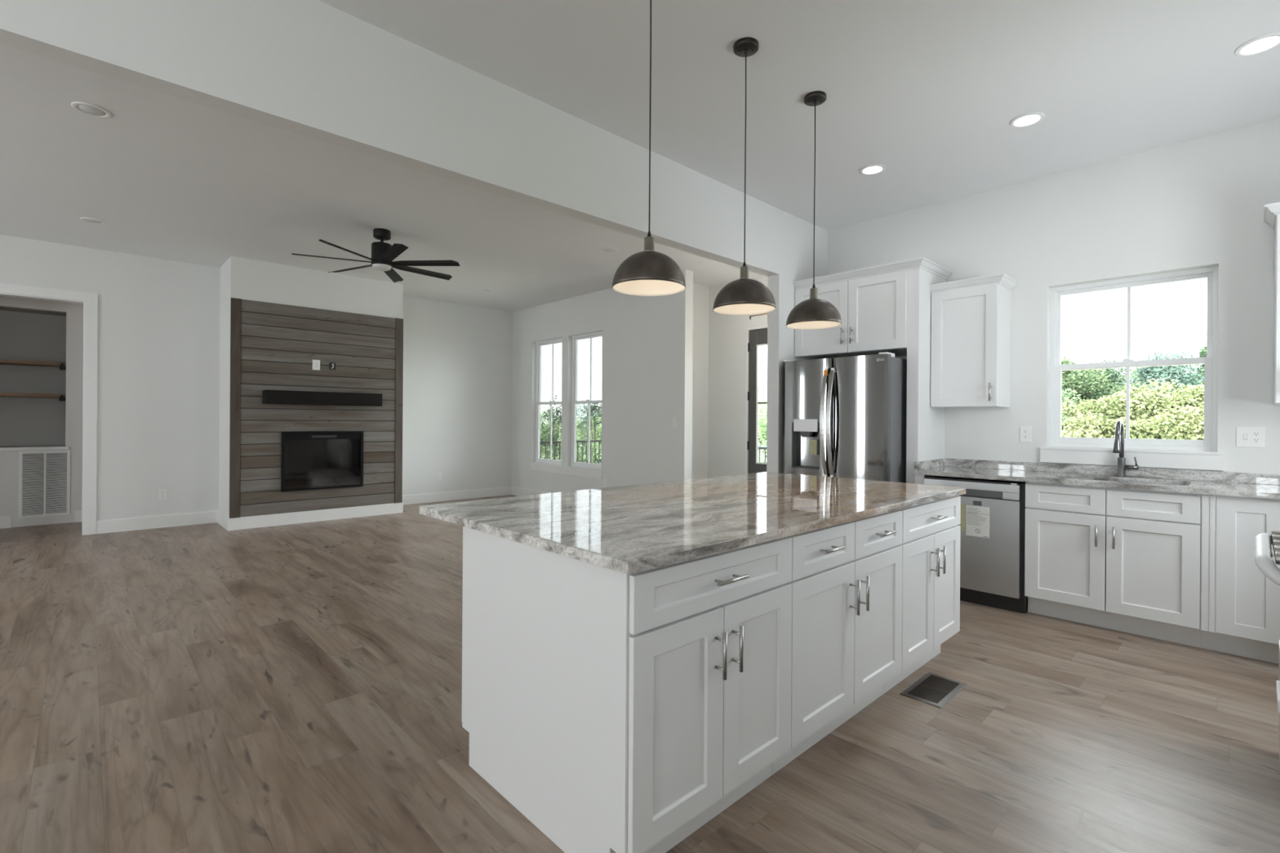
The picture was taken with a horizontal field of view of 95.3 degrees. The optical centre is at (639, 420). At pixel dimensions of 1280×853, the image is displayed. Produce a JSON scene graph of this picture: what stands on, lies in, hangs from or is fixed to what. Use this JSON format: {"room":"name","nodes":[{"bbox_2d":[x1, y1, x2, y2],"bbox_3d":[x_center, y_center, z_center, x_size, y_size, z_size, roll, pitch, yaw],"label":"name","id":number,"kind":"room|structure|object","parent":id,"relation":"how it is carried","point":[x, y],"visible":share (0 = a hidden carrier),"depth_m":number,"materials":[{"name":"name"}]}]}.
{"room":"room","nodes":[
{"label":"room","id":0,"kind":"room"},
{"bbox_2d":[0,295,85,527],"bbox_3d":[-7.992,-0.325,5.952,5.800,3.093,0.100,0,0,-44],"label":"wall","id":1,"kind":"structure","parent":0,"point":[9,460],"depth_m":6.98,"materials":[{"name":"paint"}]},
{"bbox_2d":[0,515,11,528],"bbox_3d":[-7.853,1.153,6.013,1.860,0.140,0.015,0,0,-44],"label":"baseboard","id":2,"kind":"structure","parent":1,"relation":"attached to","point":[5,521],"depth_m":6.62,"materials":[{"name":"paint"}]},
{"bbox_2d":[0,306,66,447],"bbox_3d":[-7.616,-0.494,6.624,1.669,1.707,0.360,0,0,-44],"label":"wall niche","id":3,"kind":"object","parent":1,"relation":"in","point":[25,335],"depth_m":7.06,"materials":[{"name":"paint"}]},
{"bbox_2d":[0,359,66,369],"bbox_3d":[-7.582,-0.655,6.588,1.565,0.080,0.374,0,0,-44],"label":"wall shelf","id":4,"kind":"object","parent":3,"relation":"attached to","point":[62,366],"visible":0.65,"depth_m":6.87,"materials":[{"name":"brown wood"}]},
{"bbox_2d":[0,392,66,400],"bbox_3d":[-7.584,-0.275,6.588,1.565,0.080,0.374,0,0,-44],"label":"wall shelf","id":5,"kind":"object","parent":3,"relation":"attached to","point":[61,397],"visible":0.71,"depth_m":6.84,"materials":[{"name":"brown wood"}]},
{"bbox_2d":[0,446,68,450],"bbox_3d":[-7.440,0.329,6.426,1.639,0.034,0.078,0,0,-44],"label":"trim","id":6,"kind":"structure","parent":1,"relation":"attached to","point":[46,447],"depth_m":6.76,"materials":[{"name":"paint"}]},
{"bbox_2d":[17,449,70,518],"bbox_3d":[-6.982,0.743,6.841,0.424,0.772,0.010,0,0,-44],"label":"air vent","id":7,"kind":"object","parent":1,"relation":"in","point":[44,476],"visible":1,"depth_m":6.83,"materials":[{"name":"metal"}]},
{"bbox_2d":[74,510,82,522],"bbox_3d":[-6.403,1.162,7.390,1.100,0.140,0.015,0,0,-44],"label":"baseboard","id":8,"kind":"structure","parent":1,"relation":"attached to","point":[77,513],"depth_m":7.03,"materials":[{"name":"paint"}]},
{"bbox_2d":[0,234,512,520],"bbox_3d":[-5.727,-0.310,6.595,9.971,3.093,0.130,0,0,-44],"label":"wall","id":9,"kind":"structure","parent":0,"point":[158,344],"depth_m":6.88,"materials":[{"name":"paint"}]},
{"bbox_2d":[0,282,97,535],"bbox_3d":[-6.594,-0.072,5.761,1.798,2.607,0.148,0,0,-44],"label":"door frame","id":10,"kind":"structure","parent":9,"relation":"attached to","point":[90,300],"depth_m":6.28,"materials":[{"name":"paint"}]},
{"bbox_2d":[158,488,166,499],"bbox_3d":[-5.503,0.855,6.719,0.072,0.117,0.008,0,0,-44],"label":"wall outlet","id":11,"kind":"object","parent":9,"relation":"attached to","point":[162,492],"visible":1,"depth_m":6.72,"materials":[{"name":"white plastic"}]},
{"bbox_2d":[96,486,551,533],"bbox_3d":[-2.303,1.189,6.931,6.045,0.140,4.110,0,0,-44],"label":"baseboard","id":12,"kind":"structure","parent":9,"relation":"attached to","point":[211,517],"depth_m":7.04,"materials":[{"name":"paint"}]},
{"bbox_2d":[436,471,441,479],"bbox_3d":[-3.100,0.864,9.001,0.072,0.117,0.008,0,0,-44],"label":"wall outlet","id":13,"kind":"object","parent":9,"relation":"attached to","point":[438,474],"visible":1,"depth_m":9.00,"materials":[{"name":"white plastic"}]},
{"bbox_2d":[218,256,403,518],"bbox_3d":[-4.168,-0.300,7.495,1.931,3.093,0.711,0,0,-44],"label":"wall","id":14,"kind":"structure","parent":0,"point":[242,278],"depth_m":6.99,"materials":[{"name":"paint"}]},
{"bbox_2d":[229,297,403,518],"bbox_3d":[-3.915,-0.133,7.228,1.929,2.482,0.024,0,0,-44],"label":"cladding","id":15,"kind":"object","parent":14,"relation":"attached to","point":[273,346],"visible":1,"depth_m":7.10,"materials":[{"name":"grey"}]},
{"bbox_2d":[312,360,319,370],"bbox_3d":[-3.974,-0.678,7.156,0.085,0.125,0.008,0,0,-44],"label":"wall outlet","id":16,"kind":"object","parent":15,"relation":"attached to","point":[316,363],"visible":1,"depth_m":7.16,"materials":[{"name":"white plastic"}]},
{"bbox_2d":[262,390,382,406],"bbox_3d":[-3.860,-0.265,7.159,1.296,0.158,0.164,0,0,-44],"label":"mantel shelf","id":17,"kind":"object","parent":15,"relation":"attached to","point":[268,397],"visible":1,"depth_m":7.04,"materials":[{"name":"brown wood"}]},
{"bbox_2d":[328,362,335,369],"bbox_3d":[-3.835,-0.673,7.278,0.072,0.090,0.025,0,0,-44],"label":"cable box","id":18,"kind":"object","parent":15,"relation":"attached to","point":[331,365],"visible":1,"depth_m":7.28,"materials":[{"name":"black plastic"}]},
{"bbox_2d":[280,431,363,492],"bbox_3d":[-4.020,0.493,7.328,0.917,0.713,0.362,0,0,-44],"label":"electric fireplace","id":19,"kind":"object","parent":14,"relation":"in","point":[310,460],"visible":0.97,"depth_m":7.19,"materials":[{"name":"black glass"}]},
{"bbox_2d":[311,435,336,438],"bbox_3d":[-3.900,0.203,7.204,0.280,0.030,0.003,0,0,-44],"label":"vent","id":20,"kind":"object","parent":19,"relation":"attached to","point":[313,436],"depth_m":7.20,"materials":[{"name":"grey metal"}]},
{"bbox_2d":[511,269,693,493],"bbox_3d":[-0.763,-0.278,8.506,0.141,3.093,3.932,0,0,-44],"label":"wall","id":21,"kind":"structure","parent":0,"point":[647,362],"depth_m":7.84,"materials":[{"name":"paint"}]},
{"bbox_2d":[535,337,562,465],"bbox_3d":[-1.394,-0.286,9.216,0.066,1.958,0.810,0,0,-44],"label":"window","id":22,"kind":"structure","parent":21,"relation":"in","point":[548,353],"depth_m":9.28,"materials":[{"name":"white glass"}]},
{"bbox_2d":[529,462,602,479],"bbox_3d":[-1.155,0.753,8.794,0.022,0.122,1.796,0,0,-44],"label":"window sill","id":23,"kind":"structure","parent":21,"relation":"attached to","point":[582,472],"depth_m":8.70,"materials":[{"name":"paint"}]},
{"bbox_2d":[571,331,602,469],"bbox_3d":[-0.734,-0.282,8.521,0.066,1.958,0.792,0,0,-44],"label":"window","id":24,"kind":"structure","parent":21,"relation":"in","point":[587,348],"depth_m":8.58,"materials":[{"name":"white glass"}]},
{"bbox_2d":[603,479,606,488],"bbox_3d":[-0.490,0.886,8.102,0.008,0.117,0.072,0,0,-44],"label":"wall outlet","id":25,"kind":"object","parent":21,"relation":"attached to","point":[604,481],"visible":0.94,"depth_m":8.10,"materials":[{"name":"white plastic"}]},
{"bbox_2d":[672,417,677,426],"bbox_3d":[0.428,0.027,7.141,0.008,0.117,0.072,0,0,-44],"label":"light switch","id":26,"kind":"object","parent":21,"relation":"attached to","point":[674,420],"visible":1,"depth_m":7.13,"materials":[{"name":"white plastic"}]},
{"bbox_2d":[0,494,1279,852],"bbox_3d":[-2.710,1.316,3.957,11.030,0.120,11.280,0,0,-44],"label":"floor","id":27,"kind":"structure","parent":0,"point":[206,687],"depth_m":2.43,"materials":[{"name":"brown wood"}]},
{"bbox_2d":[462,526,791,852],"bbox_3d":[-0.061,0.832,2.102,0.763,0.884,0.991,0,0,-44],"label":"base cabinet","id":28,"kind":"object","parent":27,"relation":"on","point":[616,712],"visible":0.88,"depth_m":1.75,"materials":[{"name":"paint"}]},
{"bbox_2d":[771,510,902,775],"bbox_3d":[0.554,0.836,2.685,0.926,0.884,0.991,0,0,-44],"label":"base cabinet","id":29,"kind":"object","parent":27,"relation":"on","point":[846,581],"visible":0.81,"depth_m":2.30,"materials":[{"name":"paint"}]},
{"bbox_2d":[418,471,965,574],"bbox_3d":[0.437,0.378,2.798,2.504,0.030,1.288,0,0,-44],"label":"countertop","id":30,"kind":"structure","parent":29,"relation":"on","point":[631,529],"depth_m":2.27,"materials":[{"name":"stone"}]},
{"bbox_2d":[782,351,906,483],"bbox_3d":[1.778,0.388,4.908,0.890,1.795,0.908,0,0,-44],"label":"refrigerator","id":31,"kind":"object","parent":27,"relation":"on","point":[845,417],"visible":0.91,"depth_m":4.56,"materials":[{"name":"grey metal"}]},
{"bbox_2d":[792,257,951,484],"bbox_3d":[1.944,0.034,4.945,0.617,2.505,1.126,0,0,-44],"label":"tall cabinet","id":32,"kind":"object","parent":27,"relation":"on","point":[887,307],"depth_m":4.59,"materials":[{"name":"paint"}]},
{"bbox_2d":[884,496,960,693],"bbox_3d":[1.169,0.840,3.269,0.764,0.884,0.991,0,0,-44],"label":"base cabinet","id":33,"kind":"object","parent":27,"relation":"on","point":[931,558],"visible":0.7,"depth_m":2.90,"materials":[{"name":"paint"}]},
{"bbox_2d":[899,672,967,708],"bbox_3d":[1.401,1.280,2.777,0.344,0.005,0.182,0,0,-44],"label":"floor vent","id":34,"kind":"object","parent":27,"relation":"in","point":[931,689],"visible":1,"depth_m":2.76,"materials":[{"name":"silver metal"}]},
{"bbox_2d":[924,475,1026,613],"bbox_3d":[2.526,0.856,4.282,0.604,0.868,0.632,0,0,-44],"label":"dishwasher","id":35,"kind":"object","parent":27,"relation":"on","point":[993,524],"visible":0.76,"depth_m":3.99,"materials":[{"name":"silver metal"}]},
{"bbox_2d":[967,506,987,525],"bbox_3d":[2.341,0.670,4.042,0.001,0.118,0.142,0,0,-44],"label":"print","id":36,"kind":"object","parent":35,"relation":"attached to","point":[976,516],"depth_m":4.04,"materials":[{"name":"grey paper"}]},
{"bbox_2d":[1024,481,1201,648],"bbox_3d":[3.042,0.852,3.752,0.657,0.884,0.842,0,0,-44],"label":"base cabinet","id":37,"kind":"object","parent":27,"relation":"on","point":[1118,559],"visible":0.91,"depth_m":3.52,"materials":[{"name":"paint"}]},
{"bbox_2d":[1200,493,1279,663],"bbox_3d":[3.674,0.856,3.115,0.618,0.884,0.951,0,0,-44],"label":"base cabinet","id":38,"kind":"object","parent":27,"relation":"on","point":[1240,605],"visible":0.95,"depth_m":3.15,"materials":[{"name":"paint"}]},
{"bbox_2d":[913,466,1279,499],"bbox_3d":[3.137,0.395,3.670,0.641,0.030,2.500,0,0,-44],"label":"countertop","id":39,"kind":"structure","parent":38,"relation":"on","point":[1193,486],"depth_m":3.70,"materials":[{"name":"stone"}]},
{"bbox_2d":[1057,477,1177,485],"bbox_3d":[3.052,0.520,3.760,0.446,0.221,0.759,0,0,-44],"label":"sink","id":40,"kind":"object","parent":39,"relation":"in","point":[1058,477],"visible":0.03,"depth_m":3.88,"materials":[{"name":"silver metal"}]},
{"bbox_2d":[1112,419,1138,476],"bbox_3d":[3.201,0.189,3.845,0.235,0.383,0.114,0,0,-44],"label":"faucet","id":41,"kind":"object","parent":39,"relation":"on","point":[1118,446],"visible":1,"depth_m":3.90,"materials":[{"name":"grey metal"}]},
{"bbox_2d":[1253,529,1279,757],"bbox_3d":[2.410,0.831,1.782,0.762,0.918,0.738,0,0,-44],"label":"range","id":42,"kind":"object","parent":27,"relation":"on","point":[1263,553],"visible":1,"depth_m":1.87,"materials":[{"name":"silver metal"}]},
{"bbox_2d":[0,0,1279,311],"bbox_3d":[-2.689,-1.937,3.957,11.030,0.200,11.280,0,0,-44],"label":"ceiling","id":43,"kind":"structure","parent":0,"point":[930,92],"depth_m":3.54,"materials":[{"name":"paint"}]},
{"bbox_2d":[71,101,111,118],"bbox_3d":[-3.248,-1.836,3.455,0.176,0.008,0.176,0,0,-44],"label":"recessed light","id":44,"kind":"object","parent":43,"relation":"in","point":[88,108],"visible":1,"depth_m":3.45,"materials":[{"name":"paint"}]},
{"bbox_2d":[80,217,105,224],"bbox_3d":[-5.075,-1.848,5.408,0.176,0.008,0.176,0,0,-44],"label":"recessed light","id":45,"kind":"object","parent":43,"relation":"in","point":[88,220],"visible":1,"depth_m":5.40,"materials":[{"name":"paint"}]},
{"bbox_2d":[291,227,460,282],"bbox_3d":[-2.479,-1.643,5.646,1.471,0.385,1.469,0,0,-44],"label":"ceiling fan","id":46,"kind":"object","parent":43,"relation":"hanging from","point":[383,254],"visible":1,"depth_m":5.60,"materials":[{"name":"black metal"}]},
{"bbox_2d":[0,0,779,276],"bbox_3d":[-2.072,-1.553,1.981,8.907,0.559,0.115,0,0,-44],"label":"ceiling beam","id":47,"kind":"structure","parent":43,"relation":"attached to","point":[315,69],"depth_m":2.74,"materials":[{"name":"paint"}]},
{"bbox_2d":[481,288,493,291],"bbox_3d":[-2.142,-1.829,8.199,0.176,0.008,0.176,0,0,-44],"label":"recessed light","id":48,"kind":"object","parent":43,"relation":"in","point":[483,289],"visible":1,"depth_m":8.19,"materials":[{"name":"paint"}]},
{"bbox_2d":[601,247,617,253],"bbox_3d":[-0.321,-1.817,6.236,0.176,0.008,0.176,0,0,-44],"label":"recessed light","id":49,"kind":"object","parent":43,"relation":"in","point":[610,250],"visible":1,"depth_m":6.23,"materials":[{"name":"paint"}]},
{"bbox_2d":[612,0,685,296],"bbox_3d":[0.041,-1.178,2.379,0.300,1.282,0.300,0,0,-44],"label":"pendant light","id":50,"kind":"object","parent":43,"relation":"hanging from","point":[648,272],"visible":1,"depth_m":2.31,"materials":[{"name":"brown metal"}]},
{"bbox_2d":[643,231,654,251],"bbox_3d":[0.038,-0.726,2.379,0.048,0.087,0.048,0,0,-44],"label":"socket","id":51,"kind":"object","parent":50,"relation":"attached to","point":[649,240],"depth_m":2.36,"materials":[{"name":"black plastic"}]},
{"bbox_2d":[712,36,776,315],"bbox_3d":[0.509,-1.175,2.824,0.300,1.282,0.300,0,0,-44],"label":"pendant light","id":52,"kind":"object","parent":43,"relation":"hanging from","point":[744,295],"visible":1,"depth_m":2.78,"materials":[{"name":"brown metal"}]},
{"bbox_2d":[739,262,749,279],"bbox_3d":[0.506,-0.723,2.824,0.048,0.087,0.048,0,0,-44],"label":"socket","id":53,"kind":"object","parent":52,"relation":"attached to","point":[744,269],"depth_m":2.81,"materials":[{"name":"black plastic"}]},
{"bbox_2d":[749,313,767,319],"bbox_3d":[1.510,-1.444,6.553,0.476,0.730,0.476,0,0,1],"label":"chandelier","id":54,"kind":"object","parent":43,"relation":"hanging from","point":[763,313],"visible":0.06,"depth_m":6.72,"materials":[{"name":"black metal"}]},
{"bbox_2d":[786,90,841,329],"bbox_3d":[0.978,-1.172,3.269,0.300,1.282,0.300,0,0,-44],"label":"pendant light","id":55,"kind":"object","parent":43,"relation":"hanging from","point":[814,313],"visible":1,"depth_m":3.22,"materials":[{"name":"brown metal"}]},
{"bbox_2d":[809,284,817,298],"bbox_3d":[0.975,-0.720,3.269,0.048,0.087,0.048,0,0,-44],"label":"socket","id":56,"kind":"object","parent":55,"relation":"attached to","point":[813,291],"depth_m":3.25,"materials":[{"name":"black plastic"}]},
{"bbox_2d":[859,164,885,174],"bbox_3d":[1.676,-1.804,4.202,0.176,0.008,0.176,0,0,-44],"label":"recessed light","id":57,"kind":"object","parent":43,"relation":"in","point":[873,169],"visible":1,"depth_m":4.19,"materials":[{"name":"paint"}]},
{"bbox_2d":[1009,111,1044,127],"bbox_3d":[2.323,-1.800,3.500,0.176,0.008,0.176,0,0,-44],"label":"recessed light","id":58,"kind":"object","parent":43,"relation":"in","point":[1028,119],"visible":1,"depth_m":3.49,"materials":[{"name":"paint"}]},
{"bbox_2d":[1234,31,1279,56],"bbox_3d":[2.971,-1.796,2.791,0.176,0.008,0.176,0,0,-44],"label":"recessed light","id":59,"kind":"object","parent":43,"relation":"in","point":[1263,43],"visible":1,"depth_m":2.79,"materials":[{"name":"paint"}]},
{"bbox_2d":[692,283,709,479],"bbox_3d":[0.659,-0.268,7.769,0.908,3.093,0.140,0,0,-44],"label":"wall","id":60,"kind":"structure","parent":0,"point":[700,292],"depth_m":7.81,"materials":[{"name":"paint"}]},
{"bbox_2d":[707,275,768,477],"bbox_3d":[1.734,-0.261,7.188,0.150,3.093,2.184,0,0,-44],"label":"wall","id":61,"kind":"structure","parent":0,"point":[726,333],"depth_m":7.69,"materials":[{"name":"paint"}]},
{"bbox_2d":[745,325,767,474],"bbox_3d":[1.749,0.055,7.160,0.164,2.460,0.991,0,0,-44],"label":"door","id":62,"kind":"structure","parent":61,"relation":"in","point":[757,336],"depth_m":7.40,"materials":[{"name":"paint"}]},
{"bbox_2d":[766,208,827,472],"bbox_3d":[1.810,-0.261,5.675,1.823,3.093,0.115,0,0,-44],"label":"wall partition","id":63,"kind":"structure","parent":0,"point":[796,234],"depth_m":5.08,"materials":[{"name":"paint"}]},
{"bbox_2d":[827,117,1279,474],"bbox_3d":[3.071,-0.253,4.329,0.160,3.093,3.573,0,0,-44],"label":"wall","id":64,"kind":"structure","parent":0,"point":[1199,202],"depth_m":4.03,"materials":[{"name":"paint"}]},
{"bbox_2d":[929,273,1017,408],"bbox_3d":[2.556,-0.577,4.483,0.373,0.953,0.510,0,0,-44],"label":"upper cabinet","id":65,"kind":"object","parent":64,"relation":"attached to","point":[971,355],"visible":1,"depth_m":4.38,"materials":[{"name":"paint"}]},
{"bbox_2d":[1020,426,1031,442],"bbox_3d":[2.900,0.106,4.384,0.008,0.117,0.072,0,0,-44],"label":"wall outlet","id":66,"kind":"object","parent":64,"relation":"attached to","point":[1025,431],"visible":1,"depth_m":4.38,"materials":[{"name":"white plastic"}]},
{"bbox_2d":[914,457,1279,484],"bbox_3d":[3.142,0.348,3.674,0.630,0.063,2.500,0,0,-44],"label":"backsplash","id":67,"kind":"structure","parent":64,"relation":"attached to","point":[1197,475],"depth_m":4.02,"materials":[{"name":"stone"}]},
{"bbox_2d":[1040,446,1224,471],"bbox_3d":[3.322,0.254,3.991,0.112,0.116,0.961,0,0,-44],"label":"window sill","id":68,"kind":"structure","parent":64,"relation":"attached to","point":[1187,460],"depth_m":3.90,"materials":[{"name":"paint"}]},
{"bbox_2d":[1049,266,1218,451],"bbox_3d":[3.393,-0.392,4.050,0.066,1.181,0.893,0,0,-44],"label":"window","id":69,"kind":"structure","parent":64,"relation":"in","point":[1210,362],"depth_m":4.00,"materials":[{"name":"white plastic"}]},
{"bbox_2d":[1235,426,1265,447],"bbox_3d":[3.702,0.103,3.534,0.014,0.122,0.122,0,0,-44],"label":"double outlet","id":70,"kind":"object","parent":64,"relation":"attached to","point":[1246,437],"visible":1,"depth_m":3.54,"materials":[{"name":"white plastic"}]},
{"bbox_2d":[1252,431,1260,435],"bbox_3d":[3.719,0.084,3.519,0.004,0.027,0.033,0,0,-44],"label":"receptacle","id":71,"kind":"object","parent":70,"relation":"attached to","point":[1254,433],"depth_m":3.52,"materials":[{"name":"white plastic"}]},
{"bbox_2d":[1252,438,1260,442],"bbox_3d":[3.719,0.123,3.519,0.004,0.027,0.033,0,0,-44],"label":"receptacle","id":72,"kind":"object","parent":70,"relation":"attached to","point":[1254,440],"depth_m":3.52,"materials":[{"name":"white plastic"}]},
{"bbox_2d":[1263,201,1279,404],"bbox_3d":[3.783,-0.647,3.191,0.373,1.109,0.506,0,0,-44],"label":"upper cabinet","id":73,"kind":"object","parent":64,"relation":"attached to","point":[1272,211],"visible":1,"depth_m":3.24,"materials":[{"name":"paint"}]},
{"label":"outside","id":74,"kind":"structure","parent":0,"visible":0},
{"bbox_3d":[0.733,1.374,9.046,2.768,0.130,7.100,0,0,-44],"label":"deck","id":75,"kind":"object","parent":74,"visible":0},
{"bbox_2d":[758,446,766,462],"bbox_3d":[0.724,0.854,9.021,2.580,0.910,6.880,0,0,-44],"label":"deck railing","id":76,"kind":"object","parent":75,"relation":"on","point":[759,447],"visible":0.02,"depth_m":9.49,"materials":[{"name":"white wood"}]},
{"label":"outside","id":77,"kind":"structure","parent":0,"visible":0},
{"bbox_3d":[12.618,4.207,42.890,64.800,7.458,88.800,0,0,-44],"label":"ground","id":78,"kind":"structure","parent":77,"visible":0},
{"bbox_2d":[758,394,767,462],"bbox_3d":[5.996,1.475,26.433,3.852,5.414,3.165,0,0,-14],"label":"tree","id":79,"kind":"object","parent":78,"relation":"on","point":[762,417],"visible":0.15,"depth_m":26.23,"materials":[{"name":"green plant"}]},
{"bbox_2d":[758,378,767,462],"bbox_3d":[6.262,1.179,30.036,3.435,6.994,3.925,0,0,42],"label":"tree","id":80,"kind":"object","parent":78,"relation":"on","point":[760,384],"visible":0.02,"depth_m":29.92,"materials":[{"name":"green plant"}]},
{"bbox_2d":[1061,411,1076,432],"bbox_3d":[11.559,0.644,16.308,2.150,1.927,2.104,0,0,-16],"label":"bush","id":81,"kind":"object","parent":78,"relation":"on","point":[1063,419],"visible":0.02,"depth_m":15.70,"materials":[{"name":"green plant"}]},
{"bbox_2d":[1062,382,1083,413],"bbox_3d":[14.493,-0.225,21.038,4.424,3.243,3.501,0,0,-23],"label":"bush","id":82,"kind":"object","parent":78,"relation":"on","point":[1063,384],"visible":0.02,"depth_m":21.14,"materials":[{"name":"green plant"}]},
{"bbox_2d":[1062,388,1084,419],"bbox_3d":[12.614,0.208,18.481,2.277,2.496,3.337,0,0,-28],"label":"bush","id":83,"kind":"object","parent":78,"relation":"on","point":[1064,397],"visible":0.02,"depth_m":17.73,"materials":[{"name":"green plant"}]},
{"bbox_2d":[1063,380,1084,405],"bbox_3d":[15.292,-0.395,23.245,3.540,3.830,3.582,0,0,-17],"label":"tree","id":84,"kind":"object","parent":78,"relation":"on","point":[1065,380],"visible":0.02,"depth_m":22.29,"materials":[{"name":"green plant"}]},
{"bbox_2d":[1061,351,1125,402],"bbox_3d":[16.301,-0.752,22.883,4.839,4.322,2.991,0,0,21],"label":"tree","id":85,"kind":"object","parent":78,"relation":"on","point":[1077,377],"visible":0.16,"depth_m":21.87,"materials":[{"name":"green plant"}]},
{"bbox_2d":[1062,358,1134,403],"bbox_3d":[18.014,-0.788,22.714,4.054,3.373,3.403,0,0,-44],"label":"tree","id":86,"kind":"object","parent":78,"relation":"on","point":[1116,377],"visible":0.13,"depth_m":22.67,"materials":[{"name":"green plant"}]},
{"bbox_2d":[1061,397,1137,431],"bbox_3d":[13.055,0.495,16.956,2.709,2.352,3.171,0,0,-6],"label":"bush","id":87,"kind":"object","parent":78,"relation":"on","point":[1089,406],"visible":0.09,"depth_m":16.69,"materials":[{"name":"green plant"}]},
{"bbox_2d":[1061,410,1158,439],"bbox_3d":[12.083,0.650,14.889,2.348,1.834,2.445,0,0,-44],"label":"bush","id":88,"kind":"object","parent":78,"relation":"on","point":[1104,428],"visible":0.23,"depth_m":14.82,"materials":[{"name":"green plant"}]},
{"bbox_2d":[1093,377,1204,438],"bbox_3d":[13.990,0.345,15.502,3.061,2.957,3.192,0,0,3],"label":"bush","id":89,"kind":"object","parent":78,"relation":"on","point":[1151,406],"visible":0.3,"depth_m":15.16,"materials":[{"name":"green plant"}]},
{"bbox_2d":[1120,367,1196,394],"bbox_3d":[21.614,-0.670,24.666,4.910,3.317,3.479,0,0,38],"label":"tree","id":90,"kind":"object","parent":78,"relation":"on","point":[1132,370],"visible":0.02,"depth_m":24.64,"materials":[{"name":"green plant"}]},
{"bbox_2d":[1115,351,1204,402],"bbox_3d":[18.546,-0.557,21.358,3.183,3.879,4.212,0,0,23],"label":"tree","id":91,"kind":"object","parent":78,"relation":"on","point":[1168,373],"visible":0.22,"depth_m":20.43,"materials":[{"name":"green plant"}]},
{"bbox_2d":[1142,404,1204,439],"bbox_3d":[13.051,0.737,13.530,1.839,2.184,2.090,0,0,-1],"label":"bush","id":92,"kind":"object","parent":78,"relation":"on","point":[1189,425],"visible":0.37,"depth_m":13.51,"materials":[{"name":"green plant"}]},
{"bbox_2d":[1177,346,1206,387],"bbox_3d":[22.264,-1.110,23.034,1.874,3.604,1.377,0,0,23],"label":"tree","id":93,"kind":"object","parent":78,"relation":"on","point":[1202,353],"visible":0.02,"depth_m":23.01,"materials":[{"name":"green plant"}]},
{"bbox_2d":[1179,371,1204,388],"bbox_3d":[21.248,-0.669,20.591,3.824,4.058,3.849,0,0,-44],"label":"tree","id":94,"kind":"object","parent":78,"relation":"on","point":[1202,373],"visible":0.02,"depth_m":22.09,"materials":[{"name":"green plant"}]},
{"bbox_2d":[1185,382,1204,412],"bbox_3d":[15.011,0.314,14.515,2.435,2.742,2.737,0,0,-2],"label":"bush","id":95,"kind":"object","parent":78,"relation":"on","point":[1198,388],"visible":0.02,"depth_m":14.73,"materials":[{"name":"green plant"}]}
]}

